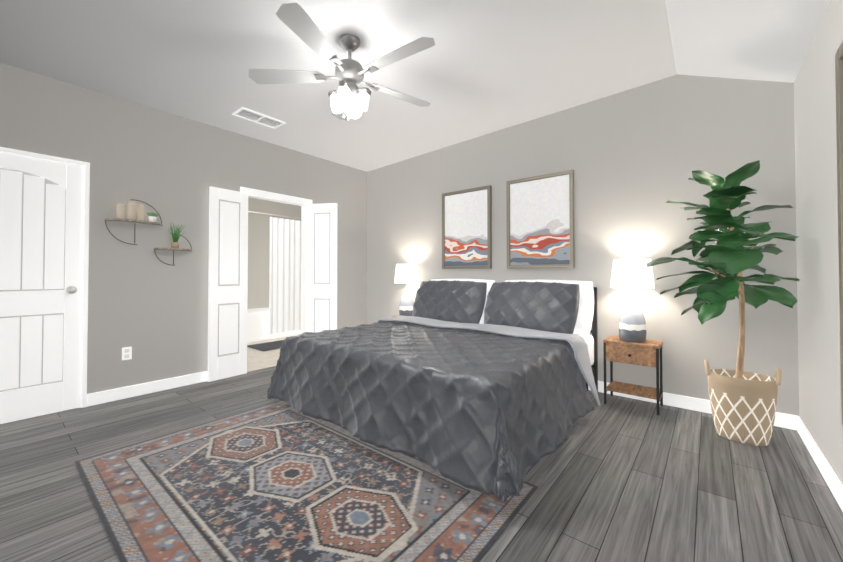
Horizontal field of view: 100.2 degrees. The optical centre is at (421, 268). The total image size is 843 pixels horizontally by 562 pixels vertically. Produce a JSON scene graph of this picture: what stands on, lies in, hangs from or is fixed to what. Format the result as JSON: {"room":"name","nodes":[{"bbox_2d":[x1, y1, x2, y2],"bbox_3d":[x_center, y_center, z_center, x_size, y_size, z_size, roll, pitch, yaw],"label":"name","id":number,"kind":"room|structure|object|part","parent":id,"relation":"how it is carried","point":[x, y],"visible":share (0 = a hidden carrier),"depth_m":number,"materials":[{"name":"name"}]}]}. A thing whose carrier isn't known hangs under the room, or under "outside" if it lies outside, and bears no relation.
{"room":"bedroom","nodes":[
{"label":"bedroom","id":0,"kind":"room"},
{"bbox_2d":[171,242,179,247],"bbox_3d":[-2.413,-0.225,3.455,0.072,0.055,0.070,-1,-1,39],"label":"pot","id":1,"kind":"object","parent":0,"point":[173,244],"depth_m":3.43,"materials":[{"name":"brown ceramic"}]},
{"bbox_2d":[0,63,367,398],"bbox_3d":[-2.231,-0.365,3.863,0.120,3.100,4.230,-1,-1,39],"label":"wall","id":2,"kind":"structure","parent":0,"point":[168,162],"depth_m":3.37,"materials":[{"name":"grey paint"}]},
{"bbox_2d":[0,154,81,423],"bbox_3d":[-3.135,0.144,2.683,0.173,2.040,0.810,-1,-1,39],"label":"door","id":3,"kind":"structure","parent":2,"relation":"in","point":[40,229],"depth_m":2.79,"materials":[{"name":"white wood"}]},
{"bbox_3d":[-2.923,0.178,2.942,0.173,0.064,0.064,-1,-1,39],"label":"knob","id":4,"kind":"part","parent":3,"relation":"part of","materials":[{"name":"silver metal"}]},
{"bbox_2d":[122,347,131,360],"bbox_3d":[-2.674,0.773,3.201,0.008,0.115,0.070,-1,-1,39],"label":"electrical outlet","id":5,"kind":"object","parent":2,"relation":"attached to","point":[126,353],"visible":1,"depth_m":3.20,"materials":[{"name":"white plastic"}]},
{"bbox_2d":[104,199,162,244],"bbox_3d":[-2.594,-0.425,3.212,0.133,0.417,0.425,-1,-1,39],"label":"wall shelf","id":6,"kind":"object","parent":2,"relation":"attached to","point":[132,221],"visible":0.98,"depth_m":3.20,"materials":[{"name":"brown wood"}]},
{"bbox_2d":[116,201,144,220],"bbox_3d":[-2.620,-0.519,3.185,0.086,0.165,0.208,-1,-1,39],"label":"candles","id":7,"kind":"object","parent":6,"relation":"on","point":[135,211],"visible":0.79,"depth_m":3.15,"materials":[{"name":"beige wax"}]},
{"bbox_2d":[148,216,156,221],"bbox_3d":[-2.526,-0.460,3.312,0.064,0.050,0.062,-1,-1,39],"label":"pot","id":8,"kind":"object","parent":6,"relation":"on","point":[151,218],"depth_m":3.29,"materials":[{"name":"white ceramic"}]},
{"bbox_2d":[147,212,158,221],"bbox_3d":[-2.522,-0.479,3.312,0.103,0.088,0.098,-1,-1,39],"label":"succulent","id":9,"kind":"object","parent":6,"relation":"on","point":[152,216],"visible":0.94,"depth_m":3.29,"materials":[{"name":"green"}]},
{"bbox_2d":[87,371,207,406],"bbox_3d":[-2.445,1.127,3.470,0.016,0.105,1.243,-1,-1,39],"label":"baseboard","id":10,"kind":"structure","parent":2,"relation":"attached to","point":[96,398],"depth_m":3.28,"materials":[{"name":"white wood"}]},
{"bbox_2d":[0,147,312,407],"bbox_3d":[-2.470,0.125,3.549,0.138,2.112,3.052,-1,-1,39],"label":"door frame","id":11,"kind":"structure","parent":2,"relation":"attached to","point":[264,195],"depth_m":2.99,"materials":[{"name":"white wood"}]},
{"bbox_2d":[154,235,191,265],"bbox_3d":[-2.411,-0.187,3.453,0.108,0.317,0.325,-1,-1,39],"label":"wall shelf","id":12,"kind":"object","parent":2,"relation":"attached to","point":[178,249],"visible":0.92,"depth_m":3.44,"materials":[{"name":"brown wood"}]},
{"bbox_2d":[169,224,184,247],"bbox_3d":[-2.381,-0.323,3.444,0.138,0.249,0.153,-1,-1,39],"label":"potted plant","id":13,"kind":"object","parent":12,"relation":"on","point":[175,238],"depth_m":3.44,"materials":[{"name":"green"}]},
{"bbox_2d":[207,186,247,381],"bbox_3d":[-2.097,0.163,3.837,0.035,2.035,0.400,-1,-1,36],"label":"bathroom door","id":14,"kind":"structure","parent":2,"relation":"in","point":[227,283],"depth_m":3.81,"materials":[{"name":"white wood"}]},
{"bbox_2d":[307,203,337,332],"bbox_3d":[-1.289,0.174,4.589,0.400,2.035,0.035,0,-1,11],"label":"bathroom door","id":15,"kind":"structure","parent":2,"relation":"in","point":[322,264],"depth_m":4.58,"materials":[{"name":"white wood"}]},
{"bbox_2d":[247,197,300,308],"bbox_3d":[-2.539,-0.116,5.381,2.280,2.650,3.700,-1,-1,39],"label":"wall","id":16,"kind":"structure","parent":0,"point":[258,254],"depth_m":6.50,"materials":[{"name":"grey paint"}]},
{"bbox_2d":[248,211,300,218],"bbox_3d":[-2.351,-0.900,6.130,0.024,0.024,2.080,-1,-1,39],"label":"curtain rod","id":17,"kind":"object","parent":16,"relation":"attached to","point":[274,214],"visible":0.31,"depth_m":5.95,"materials":[{"name":"silver metal"}]},
{"bbox_2d":[269,217,300,333],"bbox_3d":[-2.155,0.124,6.387,0.077,1.960,1.250,-1,-1,39],"label":"shower curtain","id":18,"kind":"object","parent":17,"relation":"hanging from","point":[285,280],"visible":0.52,"depth_m":6.13,"materials":[{"name":"white fabric"}]},
{"bbox_2d":[0,0,829,171],"bbox_3d":[-0.401,-1.652,2.392,5.000,0.770,4.530,-1,-1,39],"label":"ceiling","id":19,"kind":"structure","parent":0,"point":[481,68],"depth_m":2.62,"materials":[{"name":"paint"}]},
{"bbox_2d":[232,107,285,128],"bbox_3d":[-1.665,-1.538,3.626,0.220,0.020,0.450,-1,-1,39],"label":"ceiling vent","id":20,"kind":"object","parent":19,"relation":"in","point":[256,117],"visible":1,"depth_m":3.61,"materials":[{"name":"white metal"}]},
{"bbox_2d":[249,3,434,120],"bbox_3d":[-0.460,-1.317,2.474,1.318,0.591,1.348,-1,-1,39],"label":"ceiling fan","id":21,"kind":"object","parent":19,"relation":"hanging from","point":[347,101],"visible":1,"depth_m":2.42,"materials":[{"name":"silver metal"}]},
{"bbox_2d":[0,336,842,561],"bbox_3d":[-1.088,1.224,3.230,7.020,0.103,4.970,-1,-1,39],"label":"floor","id":22,"kind":"structure","parent":0,"point":[615,478],"depth_m":1.87,"materials":[{"name":"grey wood"}]},
{"bbox_2d":[247,340,283,350],"bbox_3d":[-2.252,1.202,5.579,0.550,0.012,0.800,-1,-1,39],"label":"bath mat","id":23,"kind":"object","parent":22,"relation":"on","point":[267,346],"visible":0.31,"depth_m":5.43,"materials":[{"name":"grey fabric"}]},
{"bbox_2d":[247,307,300,342],"bbox_3d":[-2.661,0.974,6.354,0.600,0.500,2.080,-1,-1,39],"label":"bathtub","id":24,"kind":"object","parent":22,"relation":"on","point":[257,324],"depth_m":5.88,"materials":[{"name":"white ceramic"}]},
{"bbox_2d":[75,401,537,561],"bbox_3d":[-0.726,1.151,1.975,2.230,0.007,1.500,-1,-1,39],"label":"rug","id":25,"kind":"object","parent":22,"relation":"on","point":[280,481],"visible":0.94,"depth_m":1.75,"materials":[{"name":"multicoloured fabric"}]},
{"bbox_2d":[267,279,600,502],"bbox_3d":[0.212,0.635,3.126,2.301,1.056,2.196,-1,-1,39],"label":"bed","id":26,"kind":"object","parent":22,"relation":"on","point":[480,385],"visible":1,"depth_m":2.36,"materials":[{"name":"grey fabric"}]},
{"bbox_2d":[431,279,494,323],"bbox_3d":[0.430,0.375,4.141,0.940,0.520,0.200,-1,-15,39],"label":"pillow","id":27,"kind":"object","parent":26,"relation":"on","point":[489,282],"depth_m":3.92,"materials":[{"name":"white fabric"}]},
{"bbox_2d":[503,280,593,334],"bbox_3d":[1.205,0.365,3.510,0.940,0.520,0.200,-1,-15,39],"label":"pillow","id":28,"kind":"object","parent":26,"relation":"on","point":[583,325],"depth_m":3.22,"materials":[{"name":"white fabric"}]},
{"bbox_3d":[0.248,0.765,3.168,1.960,0.300,1.990,-1,-1,39],"label":"mattress","id":29,"kind":"part","parent":26,"relation":"part of","materials":[{"name":"white fabric"}]},
{"bbox_3d":[0.260,0.670,3.184,1.980,0.989,2.047,-1,-1,39],"label":"frame","id":30,"kind":"part","parent":26,"relation":"part of","materials":[{"name":"black metal"}]},
{"bbox_2d":[603,336,662,414],"bbox_3d":[1.818,0.898,3.035,0.408,0.550,0.307,-1,-1,39],"label":"nightstand","id":31,"kind":"object","parent":22,"relation":"on","point":[617,349],"visible":1,"depth_m":2.97,"materials":[{"name":"brown wood"}]},
{"bbox_2d":[611,259,654,341],"bbox_3d":[1.821,0.272,3.048,0.330,0.698,0.330,-1,-1,39],"label":"lamp","id":32,"kind":"object","parent":31,"relation":"on","point":[633,273],"visible":1,"depth_m":2.96,"materials":[{"name":"fabric"}]},
{"bbox_3d":[1.821,0.045,3.051,0.330,0.245,0.330,-1,-1,39],"label":"lamp shade","id":33,"kind":"part","parent":32,"relation":"part of","materials":[{"name":"white fabric"}]},
{"bbox_2d":[646,160,799,445],"bbox_3d":[2.043,0.237,2.466,0.844,1.850,0.877,-1,-1,39],"label":"plant","id":34,"kind":"object","parent":22,"relation":"on","point":[743,405],"visible":1,"depth_m":2.35,"materials":[{"name":"green plant"}]},
{"bbox_2d":[704,360,781,445],"bbox_3d":[2.197,0.908,2.423,0.394,0.506,0.281,-1,-1,39],"label":"basket","id":35,"kind":"object","parent":22,"relation":"on","point":[743,403],"depth_m":2.33,"materials":[{"name":"beige wicker"}]},
{"bbox_3d":[-0.197,0.923,4.677,0.408,0.550,0.307,-1,-1,39],"label":"nightstand","id":36,"kind":"object","parent":22,"relation":"on","visible":0},
{"bbox_2d":[394,264,418,315],"bbox_3d":[-0.195,0.297,4.690,0.330,0.698,0.330,-1,-1,39],"label":"lamp","id":37,"kind":"object","parent":36,"relation":"on","point":[406,273],"visible":0.88,"depth_m":4.59,"materials":[{"name":"fabric"}]},
{"bbox_3d":[-0.195,0.071,4.694,0.330,0.245,0.330,-1,-1,39],"label":"lamp shade","id":38,"kind":"part","parent":37,"relation":"part of","materials":[{"name":"white fabric"}]},
{"bbox_2d":[368,75,795,414],"bbox_3d":[0.973,-0.362,4.059,4.840,3.100,0.120,-1,-1,39],"label":"wall","id":39,"kind":"structure","parent":0,"point":[632,158],"depth_m":3.16,"materials":[{"name":"grey paint"}]},
{"bbox_2d":[442,185,491,268],"bbox_3d":[0.538,-0.475,4.299,0.685,0.965,0.045,-1,-1,39],"label":"picture","id":40,"kind":"object","parent":39,"relation":"attached to","point":[466,228],"visible":1,"depth_m":4.27,"materials":[{"name":"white paper"}]},
{"bbox_2d":[506,170,574,268],"bbox_3d":[1.238,-0.489,3.729,0.710,0.975,0.045,-1,-1,39],"label":"picture","id":41,"kind":"object","parent":39,"relation":"attached to","point":[540,219],"visible":1,"depth_m":3.70,"materials":[{"name":"white paper"}]},
{"bbox_2d":[588,381,793,429],"bbox_3d":[0.928,1.135,3.982,4.600,0.105,0.020,-1,-1,39],"label":"baseboard","id":42,"kind":"structure","parent":39,"relation":"attached to","point":[783,420],"depth_m":2.92,"materials":[{"name":"white wood"}]},
{"bbox_2d":[792,0,842,483],"bbox_3d":[1.428,-0.410,0.882,0.120,3.100,4.230,-1,-1,39],"label":"wall","id":43,"kind":"structure","parent":0,"point":[815,254],"depth_m":2.04,"materials":[{"name":"grey paint"}]},
{"bbox_2d":[794,415,842,511],"bbox_3d":[1.374,1.088,0.904,0.020,0.105,4.170,-1,-1,39],"label":"baseboard","id":44,"kind":"structure","parent":43,"relation":"attached to","point":[826,470],"depth_m":1.97,"materials":[{"name":"white wood"}]},
{"bbox_2d":[835,41,842,424],"bbox_3d":[1.653,-0.144,1.279,0.033,1.700,0.835,-1,-1,39],"label":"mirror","id":45,"kind":"object","parent":43,"relation":"attached to","point":[839,88],"visible":1,"depth_m":1.58,"materials":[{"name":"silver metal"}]}
]}

